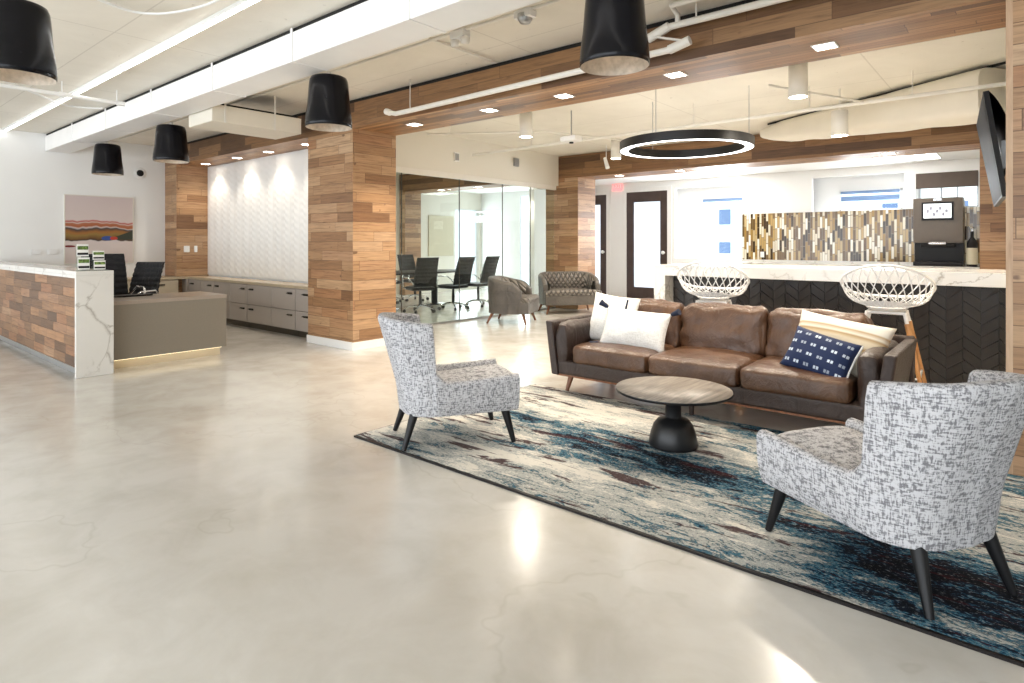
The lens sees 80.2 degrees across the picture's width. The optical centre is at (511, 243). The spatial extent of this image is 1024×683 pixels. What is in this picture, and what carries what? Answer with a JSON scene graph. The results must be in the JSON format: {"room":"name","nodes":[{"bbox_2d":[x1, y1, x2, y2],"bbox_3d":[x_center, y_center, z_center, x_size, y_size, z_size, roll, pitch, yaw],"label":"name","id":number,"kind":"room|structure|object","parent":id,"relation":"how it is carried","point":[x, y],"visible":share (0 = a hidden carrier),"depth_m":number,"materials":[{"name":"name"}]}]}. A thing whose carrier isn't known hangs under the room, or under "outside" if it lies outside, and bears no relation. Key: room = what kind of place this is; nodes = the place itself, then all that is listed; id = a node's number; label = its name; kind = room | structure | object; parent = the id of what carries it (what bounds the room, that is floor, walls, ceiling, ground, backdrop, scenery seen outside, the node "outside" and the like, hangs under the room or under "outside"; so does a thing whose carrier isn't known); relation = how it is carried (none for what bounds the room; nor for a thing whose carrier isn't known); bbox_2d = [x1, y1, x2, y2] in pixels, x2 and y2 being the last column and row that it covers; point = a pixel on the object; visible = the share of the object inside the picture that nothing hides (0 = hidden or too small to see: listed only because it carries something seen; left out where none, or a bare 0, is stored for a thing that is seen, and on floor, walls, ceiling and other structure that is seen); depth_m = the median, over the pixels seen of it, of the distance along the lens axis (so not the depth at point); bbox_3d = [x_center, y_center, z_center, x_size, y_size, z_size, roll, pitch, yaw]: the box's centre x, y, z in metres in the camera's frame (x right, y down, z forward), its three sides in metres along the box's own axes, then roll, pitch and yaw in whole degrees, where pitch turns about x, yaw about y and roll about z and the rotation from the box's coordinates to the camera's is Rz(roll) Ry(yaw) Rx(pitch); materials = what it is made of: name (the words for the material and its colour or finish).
{"room":"lobby","nodes":[
{"label":"lobby","id":0,"kind":"room"},
{"bbox_2d":[0,129,164,276],"bbox_3d":[-9.501,-0.235,8.170,0.200,3.170,10.250,0,0,40],"label":"wall","id":1,"kind":"structure","parent":0,"point":[34,181],"depth_m":10.21,"materials":[{"name":"white paint"}]},
{"bbox_2d":[64,194,133,263],"bbox_3d":[-7.235,-0.240,10.674,0.034,1.184,1.044,0,0,40],"label":"painting","id":2,"kind":"object","parent":1,"relation":"attached to","point":[105,223],"visible":0.93,"depth_m":10.65,"materials":[{"name":"paint"}]},
{"bbox_2d":[208,149,307,281],"bbox_3d":[-4.122,-0.430,10.162,4.400,2.040,0.014,0,0,40],"label":"relief panel","id":3,"kind":"object","parent":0,"point":[258,207],"visible":0.77,"depth_m":10.26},
{"bbox_2d":[308,128,395,341],"bbox_3d":[-2.178,-0.100,8.255,1.030,2.700,0.686,0,0,40],"label":"wall pillar","id":4,"kind":"structure","parent":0,"point":[352,173],"depth_m":7.95,"materials":[{"name":"brown wood"}]},
{"bbox_2d":[307,335,384,350],"bbox_3d":[-2.179,1.300,8.253,1.054,0.100,0.710,0,0,40],"label":"baseboard","id":5,"kind":"structure","parent":4,"relation":"attached to","point":[352,346],"depth_m":7.89,"materials":[{"name":"white metal"}]},
{"bbox_2d":[396,174,480,294],"bbox_3d":[-3.654,-0.235,15.372,0.200,3.170,8.200,0,0,40],"label":"wall","id":6,"kind":"structure","parent":0,"point":[436,203],"depth_m":17.25,"materials":[{"name":"beige paint"}]},
{"bbox_2d":[428,215,452,255],"bbox_3d":[-2.003,-0.215,17.152,0.028,1.130,0.950,0,0,40],"label":"board","id":7,"kind":"object","parent":6,"relation":"attached to","point":[440,228],"visible":1,"depth_m":17.12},
{"bbox_2d":[455,209,475,281],"bbox_3d":[-1.410,0.125,18.051,0.020,2.250,1.010,0,0,40],"label":"window","id":8,"kind":"structure","parent":6,"relation":"in","point":[467,217],"depth_m":18.10,"materials":[{"name":"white glass"}]},
{"bbox_2d":[396,131,557,185],"bbox_3d":[-0.736,-1.510,10.820,0.170,0.620,5.100,0,0,40],"label":"wall","id":9,"kind":"structure","parent":0,"point":[417,150],"depth_m":10.70,"materials":[{"name":"beige paint"}]},
{"bbox_2d":[0,0,1005,173],"bbox_3d":[-2.846,-1.920,6.322,21.500,0.200,16.000,0,0,40],"label":"ceiling","id":10,"kind":"structure","parent":0,"point":[91,38],"depth_m":6.33,"materials":[{"name":"paint"}]},
{"bbox_2d":[0,0,57,84],"bbox_3d":[-3.124,-1.434,3.835,0.412,0.768,0.412,0,0,40],"label":"pendant lamp","id":11,"kind":"object","parent":10,"relation":"hanging from","point":[27,55],"visible":1,"depth_m":3.74,"materials":[{"name":"metal"}]},
{"bbox_2d":[0,81,124,106],"bbox_3d":[-5.284,-1.730,6.532,0.059,0.180,1.980,0,0,40],"label":"pipe","id":12,"kind":"object","parent":10,"relation":"hanging from","point":[60,94],"visible":1,"depth_m":6.81,"materials":[{"name":"white metal"}]},
{"bbox_2d":[91,141,123,175],"bbox_3d":[-6.172,-1.434,9.281,0.412,0.768,0.412,0,0,40],"label":"pendant lamp","id":13,"kind":"object","parent":10,"relation":"hanging from","point":[107,158],"visible":0.99,"depth_m":9.14,"materials":[{"name":"metal"}]},
{"bbox_2d":[2,0,259,131],"bbox_3d":[-2.737,-1.792,5.163,13.980,0.056,0.052,0,0,40],"label":"strip light","id":14,"kind":"object","parent":10,"relation":"attached to","point":[239,5],"visible":1,"depth_m":5.69,"materials":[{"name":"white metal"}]},
{"bbox_2d":[97,0,219,14],"bbox_3d":[-2.389,-1.790,4.429,1.335,0.040,0.391,0,0,16],"label":"conduit","id":15,"kind":"object","parent":10,"relation":"attached to","point":[103,1],"visible":1,"depth_m":4.64,"materials":[{"name":"white metal"}]},
{"bbox_2d":[153,122,188,163],"bbox_3d":[-4.378,-1.434,7.809,0.412,0.768,0.412,0,0,40],"label":"pendant lamp","id":16,"kind":"object","parent":10,"relation":"hanging from","point":[170,144],"visible":0.98,"depth_m":7.66,"materials":[{"name":"metal"}]},
{"bbox_2d":[189,96,300,139],"bbox_3d":[-3.292,-1.610,7.547,0.638,0.430,1.120,0,0,40],"label":"air duct","id":17,"kind":"object","parent":10,"relation":"hanging from","point":[226,118],"visible":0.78,"depth_m":7.33,"materials":[{"name":"metal"}]},
{"bbox_2d":[45,0,542,152],"bbox_3d":[-1.713,-1.671,5.230,15.500,0.294,0.368,0,0,40],"label":"ceiling beam","id":18,"kind":"structure","parent":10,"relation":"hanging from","point":[360,29],"depth_m":5.26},
{"bbox_2d":[305,70,351,131],"bbox_3d":[-1.664,-1.434,5.521,0.412,0.768,0.412,0,0,40],"label":"pendant lamp","id":19,"kind":"object","parent":10,"relation":"hanging from","point":[328,109],"visible":1,"depth_m":5.37,"materials":[{"name":"metal"}]},
{"bbox_2d":[119,0,563,139],"bbox_3d":[-0.726,-1.780,5.346,15.600,0.028,0.028,0,0,40],"label":"conduit","id":20,"kind":"object","parent":10,"relation":"attached to","point":[550,2],"visible":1,"depth_m":5.69,"materials":[{"name":"metal"}]},
{"bbox_2d":[450,28,469,46],"bbox_3d":[-0.435,-1.722,5.101,0.200,0.125,0.100,0,0,40],"label":"emergency light","id":21,"kind":"object","parent":20,"relation":"attached to","point":[461,34],"visible":1,"depth_m":5.06,"materials":[{"name":"white plastic"}]},
{"bbox_2d":[514,7,536,24],"bbox_3d":[0.100,-1.732,4.650,0.160,0.105,0.118,0,0,40],"label":"emergency light","id":22,"kind":"object","parent":20,"relation":"attached to","point":[525,15],"visible":1,"depth_m":4.61,"materials":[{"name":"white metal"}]},
{"bbox_2d":[427,126,622,140],"bbox_3d":[0.451,-1.728,9.264,3.429,0.184,0.597,0,0,-12],"label":"pipe","id":23,"kind":"object","parent":10,"relation":"hanging from","point":[450,133],"visible":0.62,"depth_m":9.11,"materials":[{"name":"metal"}]},
{"bbox_2d":[519,112,531,137],"bbox_3d":[0.194,-1.650,8.455,0.180,0.340,0.180,0,0,40],"label":"light","id":24,"kind":"object","parent":10,"relation":"hanging from","point":[525,119],"visible":0.87,"depth_m":8.38,"materials":[{"name":"beige paint"}]},
{"bbox_2d":[384,0,789,115],"bbox_3d":[2.186,-1.631,3.938,9.532,0.377,0.073,0,0,40],"label":"pipe","id":25,"kind":"object","parent":10,"relation":"hanging from","point":[682,43],"visible":0.96,"depth_m":4.78,"materials":[{"name":"metal"}]},
{"bbox_2d":[580,0,649,75],"bbox_3d":[0.608,-1.434,3.607,0.412,0.768,0.412,0,0,40],"label":"pendant lamp","id":26,"kind":"object","parent":10,"relation":"hanging from","point":[614,42],"visible":1,"depth_m":3.46,"materials":[{"name":"metal"}]},
{"bbox_2d":[669,0,700,21],"bbox_3d":[1.434,-1.759,4.456,0.590,0.118,0.217,0,0,40],"label":"pipe","id":27,"kind":"object","parent":10,"relation":"attached to","point":[673,5],"visible":1,"depth_m":4.52,"materials":[{"name":"metal"}]},
{"bbox_2d":[620,102,754,158],"bbox_3d":[2.037,-1.460,7.150,1.520,0.720,1.520,0,0,40],"label":"ring light","id":28,"kind":"object","parent":10,"relation":"hanging from","point":[745,141],"visible":1,"depth_m":6.81,"materials":[{"name":"black metal"}]},
{"bbox_2d":[621,139,752,158],"bbox_3d":[2.037,-1.103,7.150,1.512,0.001,1.512,0,0,40],"label":"diffuser","id":29,"kind":"object","parent":28,"relation":"attached to","point":[748,146],"depth_m":6.99,"materials":[{"name":"plastic"}]},
{"bbox_2d":[472,70,1005,155],"bbox_3d":[2.083,-1.664,8.183,7.240,0.312,0.044,0,0,40],"label":"pipe","id":30,"kind":"object","parent":10,"relation":"hanging from","point":[999,84],"visible":0.82,"depth_m":7.20,"materials":[{"name":"metal"}]},
{"bbox_2d":[788,62,807,98],"bbox_3d":[2.895,-1.650,6.152,0.180,0.340,0.180,0,0,40],"label":"light","id":31,"kind":"object","parent":10,"relation":"hanging from","point":[798,73],"visible":0.83,"depth_m":6.08,"materials":[{"name":"beige paint"}]},
{"bbox_2d":[831,88,847,136],"bbox_3d":[3.853,-1.542,7.149,0.180,0.555,0.180,0,0,40],"label":"light","id":32,"kind":"object","parent":10,"relation":"hanging from","point":[839,118],"visible":1,"depth_m":7.08,"materials":[{"name":"beige paint"}]},
{"bbox_2d":[760,67,1005,141],"bbox_3d":[4.494,-1.542,7.790,0.640,0.536,3.268,0,0,-18],"label":"ceiling soffit","id":33,"kind":"object","parent":10,"relation":"attached to","point":[958,108],"visible":0.83,"depth_m":6.91,"materials":[{"name":"paint"}]},
{"bbox_2d":[767,61,1005,124],"bbox_3d":[4.426,-1.809,7.627,0.034,0.018,3.418,0,0,-18],"label":"trim","id":34,"kind":"structure","parent":10,"relation":"attached to","point":[1001,63],"depth_m":7.27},
{"bbox_2d":[0,288,1023,682],"bbox_3d":[-1.235,1.450,8.233,21.500,0.200,21.000,0,0,40],"label":"floor","id":35,"kind":"structure","parent":0,"point":[223,517],"depth_m":2.59,"materials":[{"name":"concrete"}]},
{"bbox_2d":[0,261,113,378],"bbox_3d":[-6.224,0.815,7.854,5.200,1.070,0.330,0,0,40],"label":"reception desk","id":36,"kind":"object","parent":35,"relation":"on","point":[63,316],"depth_m":6.47,"materials":[{"name":"white stone"}]},
{"bbox_2d":[0,261,113,274],"bbox_3d":[-6.224,0.300,7.854,5.200,0.040,0.330,0,0,40],"label":"countertop","id":37,"kind":"structure","parent":36,"relation":"on","point":[16,265],"depth_m":6.77,"materials":[{"name":"white stone"}]},
{"bbox_2d":[77,244,89,269],"bbox_3d":[-4.386,0.143,6.220,0.085,0.270,0.110,0,0,40],"label":"holder","id":38,"kind":"object","parent":36,"relation":"on","point":[82,249],"visible":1,"depth_m":6.22,"materials":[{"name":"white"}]},
{"bbox_2d":[81,254,145,294],"bbox_3d":[-5.218,0.745,7.881,0.744,1.209,0.904,0,0,-45],"label":"office chair","id":39,"kind":"object","parent":35,"relation":"on","point":[116,262],"visible":0.17,"depth_m":8.19,"materials":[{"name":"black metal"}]},
{"bbox_2d":[128,262,164,293],"bbox_3d":[-5.309,0.810,8.492,0.664,1.079,0.807,0,0,10],"label":"office chair","id":40,"kind":"object","parent":35,"relation":"on","point":[146,274],"visible":0.37,"depth_m":8.76,"materials":[{"name":"fabric"}]},
{"bbox_2d":[159,279,177,293],"bbox_3d":[-6.460,1.000,10.995,0.630,0.700,0.584,0,0,40],"label":"base cabinet","id":41,"kind":"object","parent":35,"relation":"on","point":[166,286],"visible":0.15,"depth_m":10.91,"materials":[{"name":"grey laminate"}]},
{"bbox_2d":[114,291,226,368],"bbox_3d":[-4.160,0.985,7.160,0.750,0.730,1.250,0,0,40],"label":"reception desk","id":42,"kind":"object","parent":35,"relation":"on","point":[163,327],"visible":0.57,"depth_m":6.91,"materials":[{"name":"beige laminate"}]},
{"bbox_2d":[165,164,208,291],"bbox_3d":[-6.175,-0.050,11.549,0.528,2.800,0.576,0,0,40],"label":"wall pier","id":43,"kind":"object","parent":35,"relation":"on","point":[186,186],"visible":0.64,"depth_m":11.36,"materials":[{"name":"brown wood"}]},
{"bbox_2d":[182,279,214,292],"bbox_3d":[-5.496,1.000,11.013,1.194,0.700,0.440,0,0,40],"label":"base cabinet","id":44,"kind":"object","parent":35,"relation":"on","point":[188,285],"visible":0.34,"depth_m":10.90,"materials":[{"name":"grey laminate"}]},
{"bbox_2d":[214,281,249,326],"bbox_3d":[-4.589,1.000,10.229,1.194,0.700,0.390,0,0,40],"label":"base cabinet","id":45,"kind":"object","parent":35,"relation":"on","point":[236,300],"visible":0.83,"depth_m":9.99,"materials":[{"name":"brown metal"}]},
{"bbox_2d":[247,284,297,335],"bbox_3d":[-3.579,1.000,9.378,1.434,0.700,0.390,0,0,40],"label":"base cabinet","id":46,"kind":"object","parent":35,"relation":"on","point":[269,308],"visible":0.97,"depth_m":9.22,"materials":[{"name":"grey laminate"}]},
{"bbox_2d":[295,289,307,337],"bbox_3d":[-2.818,1.000,8.737,0.544,0.700,0.390,0,0,40],"label":"base cabinet","id":47,"kind":"object","parent":35,"relation":"on","point":[301,295],"visible":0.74,"depth_m":8.69,"materials":[{"name":"grey laminate"}]},
{"bbox_2d":[400,192,420,294],"bbox_3d":[-2.762,0.000,16.222,0.370,2.700,0.550,0,0,40],"label":"pier","id":48,"kind":"object","parent":35,"relation":"on","point":[411,201],"visible":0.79,"depth_m":16.04,"materials":[{"name":"brown wood"}]},
{"bbox_2d":[397,254,428,301],"bbox_3d":[-2.334,0.810,14.396,0.664,1.079,0.807,0,0,-45],"label":"office chair","id":49,"kind":"object","parent":35,"relation":"on","point":[408,263],"visible":0.6,"depth_m":14.53,"materials":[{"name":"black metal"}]},
{"bbox_2d":[402,257,438,313],"bbox_3d":[-1.766,0.810,11.858,0.664,1.079,0.807,0,0,-30],"label":"office chair","id":50,"kind":"object","parent":35,"relation":"on","point":[425,276],"visible":1,"depth_m":11.64,"materials":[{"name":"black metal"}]},
{"bbox_2d":[396,269,454,309],"bbox_3d":[-2.170,0.975,12.944,1.200,0.750,2.900,0,0,40],"label":"conference table","id":51,"kind":"object","parent":35,"relation":"on","point":[434,293],"visible":0.37,"depth_m":13.41,"materials":[{"name":"black wood"}]},
{"bbox_2d":[436,257,474,310],"bbox_3d":[-1.158,0.810,12.420,0.807,1.079,0.664,0,0,40],"label":"office chair","id":52,"kind":"object","parent":35,"relation":"on","point":[466,263],"visible":0.98,"depth_m":12.25,"materials":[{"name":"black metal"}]},
{"bbox_2d":[396,166,555,324],"bbox_3d":[-0.709,0.075,10.798,0.060,2.550,5.000,0,0,40],"label":"glass wall","id":53,"kind":"structure","parent":35,"relation":"on","point":[405,170],"depth_m":10.61,"materials":[{"name":"brown metal"}]},
{"bbox_2d":[464,256,499,306],"bbox_3d":[-0.677,0.810,13.068,0.807,1.079,0.664,0,0,35],"label":"office chair","id":54,"kind":"object","parent":35,"relation":"on","point":[490,264],"visible":0.79,"depth_m":12.87,"materials":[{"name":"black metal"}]},
{"bbox_2d":[486,275,538,324],"bbox_3d":[0.006,0.960,10.478,0.800,0.795,0.796,0,0,16],"label":"armchair","id":55,"kind":"object","parent":35,"relation":"on","point":[506,295],"visible":1,"depth_m":10.15,"materials":[{"name":"grey leather"}]},
{"bbox_2d":[538,271,601,314],"bbox_3d":[1.109,0.960,11.940,1.176,0.795,0.760,0,0,-12],"label":"loveseat","id":56,"kind":"object","parent":35,"relation":"on","point":[556,288],"visible":0.91,"depth_m":11.80,"materials":[{"name":"grey leather"}]},
{"bbox_2d":[354,384,1023,667],"bbox_3d":[1.418,1.342,3.438,4.882,0.017,2.029,0,0,40],"label":"area rug","id":57,"kind":"object","parent":35,"relation":"on","point":[593,457],"visible":0.59,"depth_m":3.11,"materials":[{"name":"fabric"}]},
{"bbox_2d":[378,312,519,450],"bbox_3d":[-0.470,0.909,4.220,0.905,0.861,0.658,0,0,-18],"label":"lounge chair","id":58,"kind":"object","parent":57,"relation":"on","point":[425,388],"visible":1,"depth_m":3.94,"materials":[{"name":"fabric"}]},
{"bbox_2d":[616,376,733,452],"bbox_3d":[1.063,1.143,4.008,0.748,0.373,0.748,0,0,40],"label":"coffee table","id":59,"kind":"object","parent":57,"relation":"on","point":[672,432],"visible":1,"depth_m":3.91,"materials":[{"name":"wood"}]},
{"bbox_2d":[756,370,1023,619],"bbox_3d":[1.590,0.909,2.528,0.658,0.861,0.905,0,0,-20],"label":"lounge chair","id":60,"kind":"object","parent":57,"relation":"on","point":[926,468],"visible":1,"depth_m":2.22,"materials":[{"name":"fabric"}]},
{"bbox_2d":[677,261,749,303],"bbox_3d":[1.940,0.756,5.867,0.672,1.194,0.634,0,0,28],"label":"bar stool","id":61,"kind":"object","parent":35,"relation":"on","point":[705,296],"visible":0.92,"depth_m":5.73,"materials":[{"name":"white metal"}]},
{"bbox_2d":[546,296,916,423],"bbox_3d":[1.659,0.931,5.042,2.746,0.844,0.968,0,0,40],"label":"leather sofa","id":62,"kind":"object","parent":35,"relation":"on","point":[740,348],"visible":0.79,"depth_m":4.81,"materials":[{"name":"brown leather"}]},
{"bbox_2d":[555,317,592,360],"bbox_3d":[0.711,0.921,5.800,0.182,0.429,0.856,0,0,40],"label":"sofa armrest","id":63,"kind":"object","parent":62,"relation":"on","point":[570,332],"depth_m":5.50,"materials":[{"name":"brown leather"}]},
{"bbox_2d":[590,292,640,339],"bbox_3d":[0.937,0.705,5.659,0.486,0.483,0.233,0,0,40],"label":"throw pillow","id":64,"kind":"object","parent":62,"relation":"on","point":[599,314],"visible":0.53,"depth_m":5.64,"materials":[{"name":"white fabric"}]},
{"bbox_2d":[573,340,674,372],"bbox_3d":[1.055,0.986,5.454,0.740,0.223,0.818,0,0,40],"label":"seat cushion","id":65,"kind":"object","parent":62,"relation":"on","point":[588,357],"depth_m":5.17,"materials":[{"name":"brown leather"}]},
{"bbox_2d":[590,300,680,351],"bbox_3d":[1.071,0.747,5.337,0.794,0.458,0.240,0,0,37],"label":"throw pillow","id":66,"kind":"object","parent":62,"relation":"on","point":[622,326],"visible":0.87,"depth_m":5.26,"materials":[{"name":"white fabric"}]},
{"bbox_2d":[617,296,684,347],"bbox_3d":[1.250,0.753,5.683,0.753,0.493,0.268,0,-11,40],"label":"cushion","id":67,"kind":"object","parent":62,"relation":"on","point":[673,339],"depth_m":5.44,"materials":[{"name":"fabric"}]},
{"bbox_2d":[648,346,763,386],"bbox_3d":[1.618,0.985,4.978,0.741,0.223,0.817,0,0,40],"label":"seat cushion","id":68,"kind":"object","parent":62,"relation":"on","point":[723,365],"depth_m":4.75,"materials":[{"name":"brown leather"}]},
{"bbox_2d":[680,302,768,356],"bbox_3d":[1.809,0.751,5.207,0.756,0.486,0.269,0,-11,40],"label":"cushion","id":69,"kind":"object","parent":62,"relation":"on","point":[744,329],"depth_m":5.09,"materials":[{"name":"brown leather"}]},
{"bbox_2d":[740,356,857,403],"bbox_3d":[2.183,0.985,4.504,0.742,0.222,0.818,0,0,40],"label":"seat cushion","id":70,"kind":"object","parent":62,"relation":"on","point":[762,378],"depth_m":4.22,"materials":[{"name":"brown leather"}]},
{"bbox_2d":[765,307,873,356],"bbox_3d":[2.375,0.751,4.727,0.758,0.488,0.265,0,-11,40],"label":"cushion","id":71,"kind":"object","parent":62,"relation":"on","point":[781,324],"depth_m":4.79,"materials":[{"name":"brown leather"}]},
{"bbox_2d":[779,326,863,377],"bbox_3d":[2.164,0.785,4.269,0.209,0.364,0.506,0,0,-35],"label":"throw pillow","id":72,"kind":"object","parent":62,"relation":"on","point":[809,350],"visible":0.91,"depth_m":4.21,"materials":[{"name":"blue fabric"}]},
{"bbox_2d":[799,310,896,376],"bbox_3d":[2.338,0.725,4.358,0.258,0.438,0.684,0,0,-44],"label":"throw pillow","id":73,"kind":"object","parent":62,"relation":"on","point":[868,336],"visible":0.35,"depth_m":4.29,"materials":[{"name":"fabric"}]},
{"bbox_2d":[857,340,898,407],"bbox_3d":[2.565,0.919,4.232,0.186,0.430,0.850,0,0,40],"label":"armrest","id":74,"kind":"object","parent":62,"relation":"on","point":[873,364],"depth_m":3.93,"materials":[{"name":"brown leather"}]},
{"bbox_2d":[654,263,1005,382],"bbox_3d":[3.210,0.800,6.416,3.260,1.100,0.950,0,0,40],"label":"bar counter","id":75,"kind":"object","parent":35,"relation":"on","point":[960,330],"depth_m":5.60,"materials":[{"name":"white stone"}]},
{"bbox_2d":[654,263,1005,287],"bbox_3d":[3.210,0.310,6.416,3.260,0.120,0.950,0,0,40],"label":"countertop","id":76,"kind":"structure","parent":75,"relation":"on","point":[995,278],"depth_m":5.90,"materials":[{"name":"white stone"}]},
{"bbox_2d":[732,259,979,268],"bbox_3d":[6.655,0.850,11.614,4.690,1.000,0.640,0,0,40],"label":"countertop","id":77,"kind":"structure","parent":35,"relation":"on","point":[744,261],"depth_m":11.96,"materials":[{"name":"white stone"}]},
{"bbox_2d":[913,197,964,265],"bbox_3d":[7.554,-0.202,10.765,0.730,1.200,0.480,0,0,40],"label":"machine","id":78,"kind":"object","parent":77,"relation":"on","point":[938,223],"visible":0.99,"depth_m":10.63,"materials":[{"name":"brown metal"}]},
{"bbox_2d":[913,261,964,265],"bbox_3d":[7.554,0.358,10.765,0.720,0.080,0.420,0,0,40],"label":"drip tray","id":79,"kind":"object","parent":78,"relation":"on","point":[917,263],"depth_m":10.63,"materials":[{"name":"plastic"}]},
{"bbox_2d":[966,226,977,266],"bbox_3d":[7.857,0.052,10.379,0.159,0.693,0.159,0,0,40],"label":"wine bottle","id":80,"kind":"object","parent":77,"relation":"on","point":[971,245],"visible":1,"depth_m":10.33,"materials":[{"name":"glass"}]},
{"bbox_2d":[840,264,936,382],"bbox_3d":[3.059,0.756,4.963,0.672,1.194,0.634,0,0,36],"label":"bar stool","id":81,"kind":"object","parent":35,"relation":"on","point":[890,307],"visible":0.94,"depth_m":4.84,"materials":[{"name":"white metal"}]},
{"bbox_2d":[980,145,1005,269],"bbox_3d":[6.686,0.000,8.326,0.415,2.700,0.650,0,0,40],"label":"pier","id":82,"kind":"object","parent":35,"relation":"on","point":[992,219],"visible":0.29,"depth_m":8.14,"materials":[{"name":"brown wood"}]},
{"bbox_2d":[1013,0,1023,476],"bbox_3d":[3.678,-0.235,3.317,1.450,3.170,0.688,0,0,40],"label":"column","id":83,"kind":"object","parent":35,"relation":"on","point":[1018,5],"visible":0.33,"depth_m":3.50,"materials":[{"name":"brown wood"}]},
{"bbox_2d":[1006,0,1012,474],"bbox_3d":[3.110,-0.210,3.793,0.032,3.120,0.690,0,0,40],"label":"trim","id":84,"kind":"structure","parent":83,"relation":"attached to","point":[1009,3],"depth_m":3.53,"materials":[{"name":"brown wood"}]},
{"bbox_3d":[-7.378,1.000,9.905,0.630,0.700,0.734,0,0,40],"label":"cabinet","id":85,"kind":"object","parent":35,"relation":"on","visible":0},
{"bbox_2d":[127,275,307,289],"bbox_3d":[-5.212,0.629,9.276,4.915,0.042,2.670,0,0,40],"label":"countertop","id":86,"kind":"structure","parent":85,"relation":"on","point":[295,285],"depth_m":9.96,"materials":[{"name":"stone"}]},
{"bbox_2d":[529,188,545,294],"bbox_3d":[1.260,-0.075,14.958,0.150,2.850,2.500,0,0,40],"label":"wall partition","id":87,"kind":"structure","parent":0,"point":[538,197],"depth_m":14.04,"materials":[{"name":"white paint"}]},
{"bbox_2d":[546,177,594,309],"bbox_3d":[1.243,0.000,12.912,0.820,2.700,0.650,0,0,40],"label":"wall","id":88,"kind":"structure","parent":0,"point":[570,208],"depth_m":12.64,"materials":[{"name":"brown wood"}]},
{"bbox_2d":[165,0,1005,166],"bbox_3d":[-1.591,-1.610,7.757,12.430,0.320,0.686,0,0,40],"label":"ceiling beam","id":89,"kind":"structure","parent":0,"point":[782,34],"depth_m":4.95,"materials":[{"name":"brown wood"}]},
{"bbox_2d":[187,0,757,143],"bbox_3d":[-0.066,-1.795,6.463,16.430,0.050,0.600,0,0,40],"label":"trim","id":90,"kind":"structure","parent":89,"relation":"attached to","point":[657,24],"depth_m":6.00,"materials":[{"name":"metal"}]},
{"bbox_2d":[400,124,979,192],"bbox_3d":[2.006,-1.580,12.270,12.655,0.460,0.650,0,0,40],"label":"ceiling beam","id":91,"kind":"structure","parent":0,"point":[766,152],"depth_m":10.15,"materials":[{"name":"brown wood"}]},
{"bbox_2d":[454,149,979,193],"bbox_3d":[1.702,-1.760,14.978,17.300,0.520,3.100,0,0,40],"label":"ceiling","id":92,"kind":"structure","parent":0,"point":[967,154],"depth_m":12.34,"materials":[{"name":"white paint"}]},
{"bbox_2d":[687,169,749,175],"bbox_3d":[4.302,-1.492,12.787,1.100,0.016,0.900,0,0,40],"label":"recessed light","id":93,"kind":"object","parent":92,"relation":"in","point":[726,171],"visible":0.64,"depth_m":12.73,"materials":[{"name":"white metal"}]},
{"bbox_2d":[871,153,941,162],"bbox_3d":[6.899,-1.492,10.631,0.950,0.016,0.750,0,0,40],"label":"recessed light","id":94,"kind":"object","parent":92,"relation":"in","point":[928,155],"visible":0.93,"depth_m":10.56,"materials":[{"name":"white metal"}]},
{"bbox_2d":[481,158,979,291],"bbox_3d":[3.892,-0.080,14.434,12.950,2.860,0.150,0,0,40],"label":"wall","id":95,"kind":"structure","parent":0,"point":[782,192],"depth_m":12.74,"materials":[{"name":"white paint"}]},
{"bbox_2d":[521,195,528,284],"bbox_3d":[0.633,-0.035,17.186,0.980,2.670,0.020,0,0,40],"label":"window","id":96,"kind":"structure","parent":95,"relation":"in","point":[524,199],"depth_m":17.38,"materials":[{"name":"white glass"}]},
{"bbox_2d":[595,191,609,294],"bbox_3d":[2.003,0.000,15.956,1.320,2.700,0.155,0,0,40],"label":"door","id":97,"kind":"structure","parent":95,"relation":"in","point":[602,198],"depth_m":15.67,"materials":[{"name":"clear glass"}]},
{"bbox_2d":[622,186,671,298],"bbox_3d":[3.288,-0.010,14.873,1.320,2.720,0.155,0,0,40],"label":"door","id":98,"kind":"structure","parent":95,"relation":"in","point":[646,216],"depth_m":14.95,"materials":[{"name":"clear glass"}]},
{"bbox_2d":[916,170,977,188],"bbox_3d":[7.862,-1.150,11.006,0.920,0.280,0.025,0,0,40],"label":"roller blind","id":99,"kind":"object","parent":95,"relation":"attached to","point":[957,178],"visible":1,"depth_m":10.98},
{"bbox_2d":[677,173,918,258],"bbox_3d":[6.319,-0.480,12.852,6.300,2.060,0.080,0,0,40],"label":"wall","id":100,"kind":"structure","parent":0,"point":[826,190],"depth_m":14.04,"materials":[{"name":"white paint"}]},
{"bbox_2d":[702,197,742,258],"bbox_3d":[4.914,-0.350,14.010,1.060,1.400,0.060,0,0,40],"label":"window","id":101,"kind":"structure","parent":100,"relation":"in","point":[703,203],"depth_m":14.31,"materials":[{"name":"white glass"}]},
{"bbox_2d":[839,188,902,210],"bbox_3d":[7.147,-0.860,12.128,1.100,0.420,0.060,0,0,40],"label":"window","id":102,"kind":"structure","parent":100,"relation":"in","point":[901,189],"depth_m":12.04,"materials":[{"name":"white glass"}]},
{"bbox_2d":[841,189,899,201],"bbox_3d":[7.102,-0.950,12.075,1.020,0.200,0.060,0,0,40],"label":"roller blind","id":103,"kind":"object","parent":102,"relation":"attached to","point":[893,196],"visible":1,"depth_m":12.05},
{"bbox_3d":[6.081,-0.235,7.135,0.195,3.170,8.250,0,0,40],"label":"wall","id":104,"kind":"structure","parent":0,"visible":0},
{"bbox_2d":[976,90,1005,206],"bbox_3d":[4.241,-0.767,5.293,0.275,0.825,1.663,0,0,36],"label":"wall screen","id":105,"kind":"object","parent":104,"relation":"attached to","point":[991,121],"visible":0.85,"depth_m":4.98,"materials":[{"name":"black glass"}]},
{"label":"outside","id":106,"kind":"structure","parent":0,"visible":0},
{"bbox_2d":[705,186,976,256],"bbox_3d":[12.921,2.550,23.093,23.000,9.600,4.030,0,0,40],"label":"building","id":107,"kind":"structure","parent":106,"point":[723,220],"depth_m":23.99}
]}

